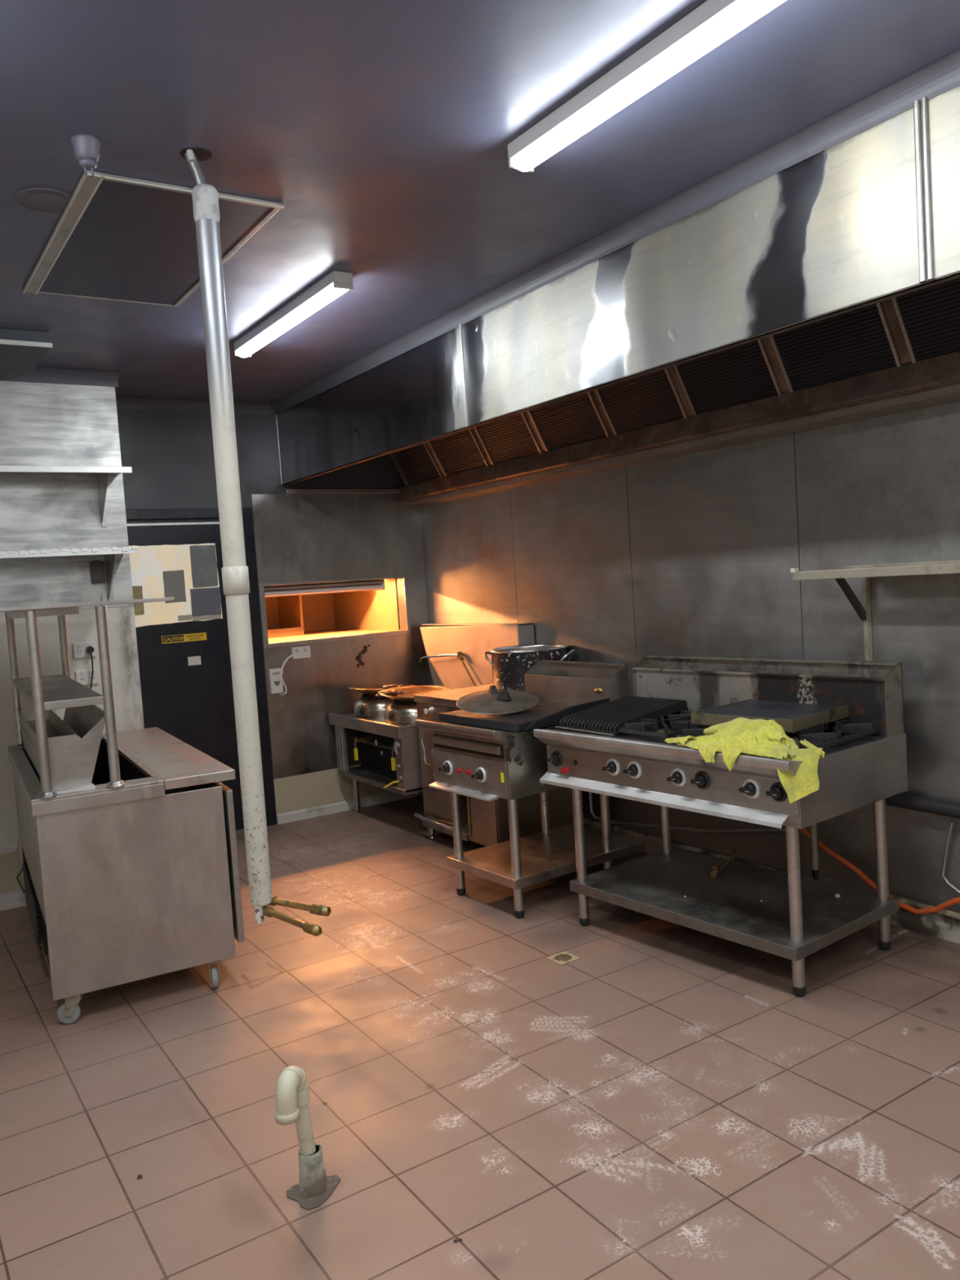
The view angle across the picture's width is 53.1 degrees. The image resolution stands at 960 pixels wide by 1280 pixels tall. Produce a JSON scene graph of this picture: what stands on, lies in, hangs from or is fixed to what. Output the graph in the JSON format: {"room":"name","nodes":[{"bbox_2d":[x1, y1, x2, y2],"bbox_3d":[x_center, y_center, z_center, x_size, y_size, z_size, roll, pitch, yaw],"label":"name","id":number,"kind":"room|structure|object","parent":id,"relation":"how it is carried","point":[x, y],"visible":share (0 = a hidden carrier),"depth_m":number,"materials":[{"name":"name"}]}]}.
{"room":"commercial kitchen","nodes":[
{"label":"commercial kitchen","id":0,"kind":"room"},
{"bbox_2d":[0,380,144,894],"bbox_3d":[-3.387,0.060,4.951,2.950,2.860,0.769,-6,4,-33],"label":"wall","id":1,"kind":"structure","parent":0,"point":[42,424],"depth_m":5.20,"materials":[{"name":"silver metal"}]},
{"bbox_2d":[0,889,26,911],"bbox_3d":[-3.084,1.448,4.720,2.940,0.085,0.017,-6,4,-33],"label":"baseboard","id":2,"kind":"structure","parent":1,"relation":"attached to","point":[14,900],"depth_m":5.10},
{"bbox_2d":[0,366,119,386],"bbox_3d":[-3.239,-1.321,4.532,2.960,0.074,0.060,-6,4,-33],"label":"trim","id":3,"kind":"structure","parent":1,"relation":"attached to","point":[46,375],"depth_m":5.21,"materials":[{"name":"paint"}]},
{"bbox_2d":[0,465,132,526],"bbox_3d":[-2.818,-0.688,4.674,2.127,0.292,0.304,-6,4,-33],"label":"wall shelf","id":4,"kind":"object","parent":1,"relation":"attached to","point":[102,473],"visible":1,"depth_m":5.05,"materials":[{"name":"silver metal"}]},
{"bbox_2d":[0,546,138,600],"bbox_3d":[-2.789,-0.264,4.699,2.127,0.297,0.308,-6,4,-33],"label":"wall shelf","id":5,"kind":"object","parent":1,"relation":"attached to","point":[109,553],"visible":1,"depth_m":5.02,"materials":[{"name":"silver metal"}]},
{"bbox_2d":[72,641,96,658],"bbox_3d":[-2.177,0.055,5.286,0.116,0.084,0.014,-6,4,-33],"label":"power socket","id":6,"kind":"object","parent":1,"relation":"attached to","point":[79,649],"visible":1,"depth_m":5.28,"materials":[{"name":"white plastic"}]},
{"bbox_2d":[75,668,98,685],"bbox_3d":[-2.167,0.207,5.296,0.116,0.084,0.014,-6,4,-33],"label":"power socket","id":7,"kind":"object","parent":1,"relation":"attached to","point":[82,677],"visible":0.9,"depth_m":5.29,"materials":[{"name":"white plastic"}]},
{"bbox_2d":[85,645,93,688],"bbox_3d":[-2.126,0.268,5.277,0.055,0.471,0.064,-6,4,-33],"label":"plug","id":8,"kind":"object","parent":1,"relation":"attached to","point":[89,649],"visible":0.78,"depth_m":5.27,"materials":[{"name":"black plastic"}]},
{"bbox_2d":[89,560,105,583],"bbox_3d":[-2.113,-0.378,5.308,0.072,0.127,0.029,-6,4,-33],"label":"switch box","id":9,"kind":"object","parent":1,"relation":"attached to","point":[97,567],"visible":1,"depth_m":5.29,"materials":[{"name":"grey"}]},
{"bbox_2d":[101,594,108,622],"bbox_3d":[-2.086,-0.172,5.339,0.026,0.160,0.018,-6,4,-33],"label":"cable cover","id":10,"kind":"object","parent":1,"relation":"attached to","point":[104,598],"visible":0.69,"depth_m":5.33,"materials":[{"name":"white plastic"}]},
{"bbox_2d":[116,404,433,824],"bbox_3d":[-1.441,-0.167,6.607,2.640,2.860,0.129,-6,4,-33],"label":"wall","id":11,"kind":"structure","parent":0,"point":[170,454],"depth_m":6.70,"materials":[{"name":"metal"}]},
{"bbox_2d":[115,395,270,414],"bbox_3d":[-1.897,-1.511,6.178,1.144,0.069,0.059,-6,4,-33],"label":"trim","id":12,"kind":"structure","parent":11,"relation":"attached to","point":[122,402],"depth_m":6.17,"materials":[{"name":"grey paint"}]},
{"bbox_2d":[125,507,276,830],"bbox_3d":[-1.879,0.229,6.291,0.956,2.165,0.090,-6,4,-33],"label":"door","id":13,"kind":"structure","parent":11,"relation":"in","point":[183,643],"depth_m":6.27,"materials":[{"name":"black paint"}]},
{"bbox_2d":[267,667,283,693],"bbox_3d":[-1.391,0.280,6.549,0.088,0.170,0.043,-6,4,-33],"label":"switch","id":14,"kind":"object","parent":11,"relation":"attached to","point":[275,675],"visible":1,"depth_m":6.53,"materials":[{"name":"white plastic"}]},
{"bbox_2d":[279,678,287,695],"bbox_3d":[-1.353,0.320,6.585,0.061,0.124,0.013,-6,4,-33],"label":"cable","id":15,"kind":"object","parent":14,"relation":"attached to","point":[283,682],"visible":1,"depth_m":6.59,"materials":[{"name":"white plastic"}]},
{"bbox_2d":[291,645,311,659],"bbox_3d":[-1.240,0.087,6.651,0.130,0.082,0.032,-6,4,-33],"label":"power socket","id":16,"kind":"object","parent":11,"relation":"attached to","point":[299,652],"visible":1,"depth_m":6.64,"materials":[{"name":"white plastic"}]},
{"bbox_2d":[280,654,293,673],"bbox_3d":[-1.324,0.164,6.593,0.104,0.128,0.018,-6,4,-33],"label":"cable","id":17,"kind":"object","parent":16,"relation":"attached to","point":[291,655],"visible":1,"depth_m":6.58,"materials":[{"name":"white plastic"}]},
{"bbox_2d":[264,579,385,597],"bbox_3d":[-1.103,-0.369,6.841,0.965,0.078,0.052,-6,4,-33],"label":"fitting","id":18,"kind":"object","parent":11,"relation":"attached to","point":[371,584],"visible":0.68,"depth_m":6.82,"materials":[{"name":"grey metal"}]},
{"bbox_2d":[265,578,404,643],"bbox_3d":[-1.611,-0.128,7.197,1.755,0.930,1.278,-6,4,-33],"label":"serving hatch","id":19,"kind":"object","parent":11,"relation":"attached to","point":[325,615],"visible":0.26,"depth_m":7.80,"materials":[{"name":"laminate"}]},
{"bbox_2d":[259,574,409,648],"bbox_3d":[-1.355,-0.294,7.334,1.130,0.586,1.263,-6,4,-33],"label":"window","id":20,"kind":"structure","parent":11,"relation":"in","point":[290,607],"depth_m":7.06,"materials":[{"name":"silver metal"}]},
{"bbox_2d":[276,791,422,824],"bbox_3d":[-0.850,1.175,6.945,1.300,0.068,0.017,-6,4,-33],"label":"baseboard","id":21,"kind":"structure","parent":11,"relation":"attached to","point":[299,815],"depth_m":6.83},
{"bbox_2d":[0,795,959,1279],"bbox_3d":[-0.380,1.446,2.653,5.310,0.001,7.757,-6,4,-33],"label":"floor","id":22,"kind":"structure","parent":0,"point":[661,1101],"depth_m":2.96,"materials":[{"name":"ceramic"}]},
{"bbox_2d":[0,596,244,1024],"bbox_3d":[-1.856,0.637,4.339,1.085,1.592,1.686,-6,4,-29],"label":"cart","id":23,"kind":"object","parent":22,"relation":"on","point":[127,848],"visible":1,"depth_m":3.73,"materials":[{"name":"metal"}]},
{"bbox_2d":[13,674,103,710],"bbox_3d":[-1.890,0.220,4.242,0.235,0.030,1.504,-6,4,-29],"label":"shelf","id":24,"kind":"object","parent":23,"relation":"attached to","point":[60,691],"depth_m":3.86,"materials":[{"name":"metal"}]},
{"bbox_2d":[8,733,164,816],"bbox_3d":[-1.834,0.577,4.354,0.472,0.062,1.658,-6,4,-29],"label":"countertop","id":25,"kind":"structure","parent":23,"relation":"on","point":[150,787],"depth_m":3.68,"materials":[{"name":"metal"}]},
{"bbox_2d":[0,596,174,611],"bbox_3d":[-1.963,-0.140,4.206,0.905,0.014,1.580,-6,4,-29],"label":"shelf","id":26,"kind":"object","parent":23,"relation":"attached to","point":[69,606],"depth_m":3.61,"materials":[{"name":"metal"}]},
{"bbox_2d":[286,1174,341,1210],"bbox_3d":[-0.431,1.455,2.534,0.144,0.003,0.121,-6,4,-33],"label":"mortar patch","id":27,"kind":"object","parent":22,"relation":"on","point":[293,1193],"visible":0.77,"depth_m":2.52,"materials":[{"name":"grey concrete"}]},
{"bbox_2d":[275,1065,327,1197],"bbox_3d":[-0.472,1.278,2.497,0.075,0.358,0.150,-2,4,29],"label":"pipe stub","id":28,"kind":"object","parent":27,"relation":"on","point":[292,1097],"visible":1,"depth_m":2.50,"materials":[{"name":"beige plastic"}]},
{"bbox_2d":[275,1106,299,1124],"bbox_3d":[-0.492,1.210,2.450,0.061,0.022,0.061,-6,4,-33],"label":"socket","id":29,"kind":"object","parent":28,"relation":"attached to","point":[289,1116],"depth_m":2.43,"materials":[{"name":"beige plastic"}]},
{"bbox_2d":[296,1083,310,1107],"bbox_3d":[-0.476,1.188,2.512,0.060,0.045,0.056,-6,4,-33],"label":"socket","id":30,"kind":"object","parent":28,"relation":"attached to","point":[303,1095],"depth_m":2.49,"materials":[{"name":"beige plastic"}]},
{"bbox_2d":[328,712,422,812],"bbox_3d":[-0.477,0.852,6.511,0.796,0.718,1.048,-6,4,-33],"label":"stove","id":31,"kind":"object","parent":22,"relation":"on","point":[390,753],"visible":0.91,"depth_m":6.38,"materials":[{"name":"metal"}]},
{"bbox_2d":[353,735,373,759],"bbox_3d":[-0.783,0.734,6.552,0.140,0.157,0.120,-6,4,-33],"label":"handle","id":32,"kind":"object","parent":31,"relation":"on","point":[365,740],"depth_m":6.53,"materials":[{"name":"yellow plastic"}]},
{"bbox_2d":[353,694,393,719],"bbox_3d":[-0.667,0.445,6.622,0.410,0.150,0.410,-6,4,-33],"label":"pot","id":33,"kind":"object","parent":31,"relation":"on","point":[366,707],"visible":0.42,"depth_m":6.45,"materials":[{"name":"metal"}]},
{"bbox_2d":[348,684,414,696],"bbox_3d":[-0.672,0.345,6.617,0.465,0.097,0.466,-6,4,-33],"label":"wok","id":34,"kind":"object","parent":33,"relation":"on","point":[371,690],"visible":0.74,"depth_m":6.52,"materials":[{"name":"brown"}]},
{"bbox_2d":[391,746,395,770],"bbox_3d":[-0.487,0.743,6.101,0.140,0.157,0.120,-6,4,-33],"label":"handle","id":35,"kind":"object","parent":31,"relation":"on","point":[393,759],"depth_m":6.08,"materials":[{"name":"yellow plastic"}]},
{"bbox_2d":[384,699,417,726],"bbox_3d":[-0.413,0.454,6.218,0.410,0.150,0.410,-6,4,-33],"label":"pot","id":36,"kind":"object","parent":31,"relation":"on","point":[403,713],"visible":0.45,"depth_m":6.05,"materials":[{"name":"metal"}]},
{"bbox_2d":[374,685,450,701],"bbox_3d":[-0.421,0.359,6.208,0.473,0.086,0.465,-6,4,-33],"label":"wok","id":37,"kind":"object","parent":36,"relation":"on","point":[401,693],"visible":0.82,"depth_m":6.32,"materials":[{"name":"brown"}]},
{"bbox_2d":[453,1238,462,1242],"bbox_3d":[-0.053,1.445,2.311,0.022,0.003,0.012,-5,4,-19],"label":"clump","id":38,"kind":"object","parent":22,"relation":"on","point":[460,1239],"visible":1,"depth_m":2.31,"materials":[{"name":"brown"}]},
{"bbox_2d":[413,684,573,846],"bbox_3d":[0.081,0.768,5.781,0.669,0.905,0.861,-6,4,-33],"label":"base cabinet","id":39,"kind":"object","parent":22,"relation":"on","point":[485,823],"visible":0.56,"depth_m":5.57,"materials":[{"name":"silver metal"}]},
{"bbox_2d":[484,643,575,691],"bbox_3d":[0.301,0.170,5.787,0.480,0.256,0.480,-5,4,-19],"label":"stock pot","id":40,"kind":"object","parent":39,"relation":"on","point":[509,664],"visible":0.73,"depth_m":5.61,"materials":[{"name":"black metal"}]},
{"bbox_2d":[415,659,645,918],"bbox_3d":[0.265,0.705,4.938,0.918,1.112,0.730,-6,4,-36],"label":"stove","id":41,"kind":"object","parent":22,"relation":"on","point":[489,757],"visible":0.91,"depth_m":4.76,"materials":[{"name":"metal"}]},
{"bbox_2d":[455,684,538,714],"bbox_3d":[0.088,0.297,4.932,0.426,0.114,0.424,-7,5,-39],"label":"round lid","id":42,"kind":"object","parent":41,"relation":"on","point":[493,700],"visible":1,"depth_m":4.86,"materials":[{"name":"metal"}]},
{"bbox_2d":[524,674,608,704],"bbox_3d":[0.456,0.285,5.068,0.015,0.183,0.665,-6,4,-36],"label":"backsplash","id":43,"kind":"structure","parent":41,"relation":"on","point":[557,689],"depth_m":5.06,"materials":[{"name":"metal"}]},
{"bbox_2d":[546,951,580,965],"bbox_3d":[0.344,1.315,3.970,0.100,0.004,0.100,-6,4,-33],"label":"floor drain","id":44,"kind":"object","parent":22,"relation":"on","point":[563,957],"visible":1,"depth_m":3.96,"materials":[{"name":"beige metal"}]},
{"bbox_2d":[533,655,907,996],"bbox_3d":[0.996,0.690,4.145,0.810,1.146,1.351,-6,4,-38],"label":"gas range","id":45,"kind":"object","parent":22,"relation":"on","point":[618,748],"visible":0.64,"depth_m":3.91,"materials":[{"name":"metal"}]},
{"bbox_2d":[588,791,786,833],"bbox_3d":[1.019,0.755,4.977,0.044,0.590,1.492,-6,4,-33],"label":"regulator pipework","id":46,"kind":"object","parent":45,"relation":"attached to","point":[590,798],"visible":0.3,"depth_m":4.89,"materials":[{"name":"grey metal"}]},
{"bbox_2d":[798,827,959,915],"bbox_3d":[1.803,0.970,3.897,0.073,0.304,1.357,-6,4,-33],"label":"hose","id":47,"kind":"object","parent":46,"relation":"attached to","point":[951,902],"visible":0.7,"depth_m":4.10,"materials":[{"name":"rubber"}]},
{"bbox_2d":[710,844,737,877],"bbox_3d":[1.122,1.007,4.372,0.033,0.069,0.310,-1,4,36],"label":"valve","id":48,"kind":"object","parent":45,"relation":"on","point":[717,870],"visible":1,"depth_m":4.28,"materials":[{"name":"gold metal"}]},
{"bbox_2d":[664,717,825,803],"bbox_3d":[1.000,0.428,3.622,0.267,0.260,0.626,-6,4,-38],"label":"towel","id":49,"kind":"object","parent":45,"relation":"on","point":[759,737],"visible":1,"depth_m":3.52,"materials":[{"name":"yellow fabric"}]},
{"bbox_2d":[633,667,886,737],"bbox_3d":[1.188,0.261,4.287,0.022,0.234,1.327,-6,4,-38],"label":"backsplash","id":50,"kind":"structure","parent":45,"relation":"on","point":[864,697],"depth_m":4.20,"materials":[{"name":"metal"}]},
{"bbox_2d":[690,698,848,733],"bbox_3d":[1.204,0.302,3.954,0.470,0.056,0.470,-7,5,-41],"label":"griddle plate","id":51,"kind":"object","parent":45,"relation":"on","point":[793,717],"visible":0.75,"depth_m":3.88,"materials":[{"name":"metal"}]},
{"bbox_2d":[810,823,818,879],"bbox_3d":[1.485,0.819,4.275,0.028,0.510,0.028,-6,4,-33],"label":"pipe","id":52,"kind":"object","parent":45,"relation":"attached to","point":[814,840],"visible":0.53,"depth_m":4.27,"materials":[{"name":"black plastic"}]},
{"bbox_2d":[0,0,959,403],"bbox_3d":[-0.561,-1.434,2.494,5.340,0.060,7.787,-6,4,-33],"label":"ceiling","id":53,"kind":"structure","parent":0,"point":[383,131],"depth_m":2.69,"materials":[{"name":"paint"}]},
{"bbox_2d":[0,328,53,375],"bbox_3d":[-2.579,-1.358,4.452,1.000,0.073,0.628,-6,4,-33],"label":"ceiling cassette","id":54,"kind":"structure","parent":53,"relation":"attached to","point":[21,351],"depth_m":4.48,"materials":[{"name":"grey"}]},
{"bbox_2d":[13,187,72,213],"bbox_3d":[-1.361,-1.381,3.019,0.188,0.006,0.188,-6,4,-33],"label":"ceiling speaker","id":55,"kind":"object","parent":53,"relation":"attached to","point":[48,200],"visible":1,"depth_m":3.00,"materials":[{"name":"grey plastic"}]},
{"bbox_2d":[71,133,101,176],"bbox_3d":[-1.084,-1.332,2.651,0.078,0.095,0.078,-6,4,-33],"label":"smoke detector","id":56,"kind":"object","parent":53,"relation":"attached to","point":[86,146],"visible":1,"depth_m":2.63,"materials":[{"name":"grey plastic"}]},
{"bbox_2d":[22,170,284,306],"bbox_3d":[-1.240,-1.415,3.507,0.620,0.015,1.225,-6,4,-33],"label":"ceiling vent","id":57,"kind":"object","parent":53,"relation":"in","point":[117,237],"visible":0.93,"depth_m":3.39,"materials":[{"name":"metal"}]},
{"bbox_2d":[179,146,212,161],"bbox_3d":[-0.820,-1.403,2.775,0.092,0.001,0.092,-6,4,-33],"label":"ceiling hole","id":58,"kind":"structure","parent":53,"relation":"attached to","point":[202,154],"depth_m":2.77,"materials":[{"name":"black"}]},
{"bbox_2d":[184,149,330,936],"bbox_3d":[-0.616,-0.283,2.748,0.361,2.263,0.117,0,5,44],"label":"pipe","id":59,"kind":"object","parent":53,"relation":"hanging from","point":[235,575],"visible":1,"depth_m":2.80,"materials":[{"name":"paint"}]},
{"bbox_2d":[233,271,353,357],"bbox_3d":[-0.881,-1.462,4.385,0.085,0.074,1.200,-6,4,-33],"label":"light","id":60,"kind":"object","parent":53,"relation":"attached to","point":[335,284],"visible":1,"depth_m":4.23,"materials":[{"name":"grey plastic"}]},
{"bbox_2d":[507,0,786,172],"bbox_3d":[0.497,-1.420,2.288,0.085,0.074,1.380,-6,4,-33],"label":"light","id":61,"kind":"object","parent":53,"relation":"attached to","point":[713,22],"visible":1,"depth_m":2.39,"materials":[{"name":"grey plastic"}]},
{"bbox_2d":[270,48,959,414],"bbox_3d":[0.691,-1.501,3.321,0.047,0.067,7.676,-6,4,-33],"label":"trim","id":62,"kind":"structure","parent":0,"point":[941,75],"depth_m":3.30,"materials":[{"name":"paint"}]},
{"bbox_2d":[421,400,959,913],"bbox_3d":[1.729,-0.213,4.083,0.102,2.860,7.787,-6,4,-33],"label":"wall","id":63,"kind":"structure","parent":0,"point":[695,554],"depth_m":4.55,"materials":[{"name":"metal"}]},
{"bbox_2d":[419,622,534,689],"bbox_3d":[-0.031,0.220,6.612,0.128,0.668,1.237,-6,4,-33],"label":"panel","id":64,"kind":"object","parent":63,"relation":"attached to","point":[449,672],"visible":0.53,"depth_m":6.57,"materials":[{"name":"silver metal"}]},
{"bbox_2d":[419,651,475,686],"bbox_3d":[-0.221,0.194,6.717,0.068,0.232,0.697,-6,4,-33],"label":"faucet","id":65,"kind":"object","parent":64,"relation":"attached to","point":[460,655],"visible":0.98,"depth_m":6.57,"materials":[{"name":"silver metal"}]},
{"bbox_2d":[456,651,464,660],"bbox_3d":[-0.130,0.109,6.568,0.065,0.058,0.069,-6,4,-33],"label":"tap","id":66,"kind":"object","parent":65,"relation":"on","point":[460,655],"depth_m":6.56,"materials":[{"name":"gold metal"}]},
{"bbox_2d":[275,84,959,507],"bbox_3d":[0.801,-1.218,4.230,1.103,0.662,6.285,-6,4,-33],"label":"exhaust hood","id":67,"kind":"object","parent":63,"relation":"attached to","point":[824,291],"visible":1,"depth_m":3.81,"materials":[{"name":"metal"}]},
{"bbox_2d":[583,817,959,943],"bbox_3d":[1.793,1.169,4.087,0.027,0.098,7.657,-6,4,-33],"label":"baseboard","id":68,"kind":"structure","parent":63,"relation":"attached to","point":[939,926],"depth_m":4.08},
{"bbox_2d":[890,894,959,919],"bbox_3d":[2.745,1.136,2.572,0.030,0.046,3.700,-6,4,-33],"label":"pipe","id":69,"kind":"object","parent":68,"relation":"on","point":[949,913],"visible":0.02,"depth_m":3.95,"materials":[{"name":"metal"}]},
{"bbox_2d":[790,560,959,661],"bbox_3d":[2.103,-0.090,3.194,0.261,0.416,2.386,-6,4,-33],"label":"shelf","id":70,"kind":"object","parent":63,"relation":"attached to","point":[865,571],"visible":1,"depth_m":3.97,"materials":[{"name":"silver metal"}]},
{"bbox_2d":[885,793,959,818],"bbox_3d":[2.716,0.710,2.544,0.060,0.085,3.900,-6,4,-33],"label":"gas pipe","id":71,"kind":"object","parent":63,"relation":"attached to","point":[937,806],"visible":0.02,"depth_m":3.89,"materials":[{"name":"metal"}]},
{"bbox_2d":[940,820,959,894],"bbox_3d":[1.907,0.887,3.834,0.014,0.327,0.145,-6,4,-33],"label":"conduit","id":72,"kind":"object","parent":63,"relation":"attached to","point":[951,824],"visible":1,"depth_m":3.86,"materials":[{"name":"grey metal"}]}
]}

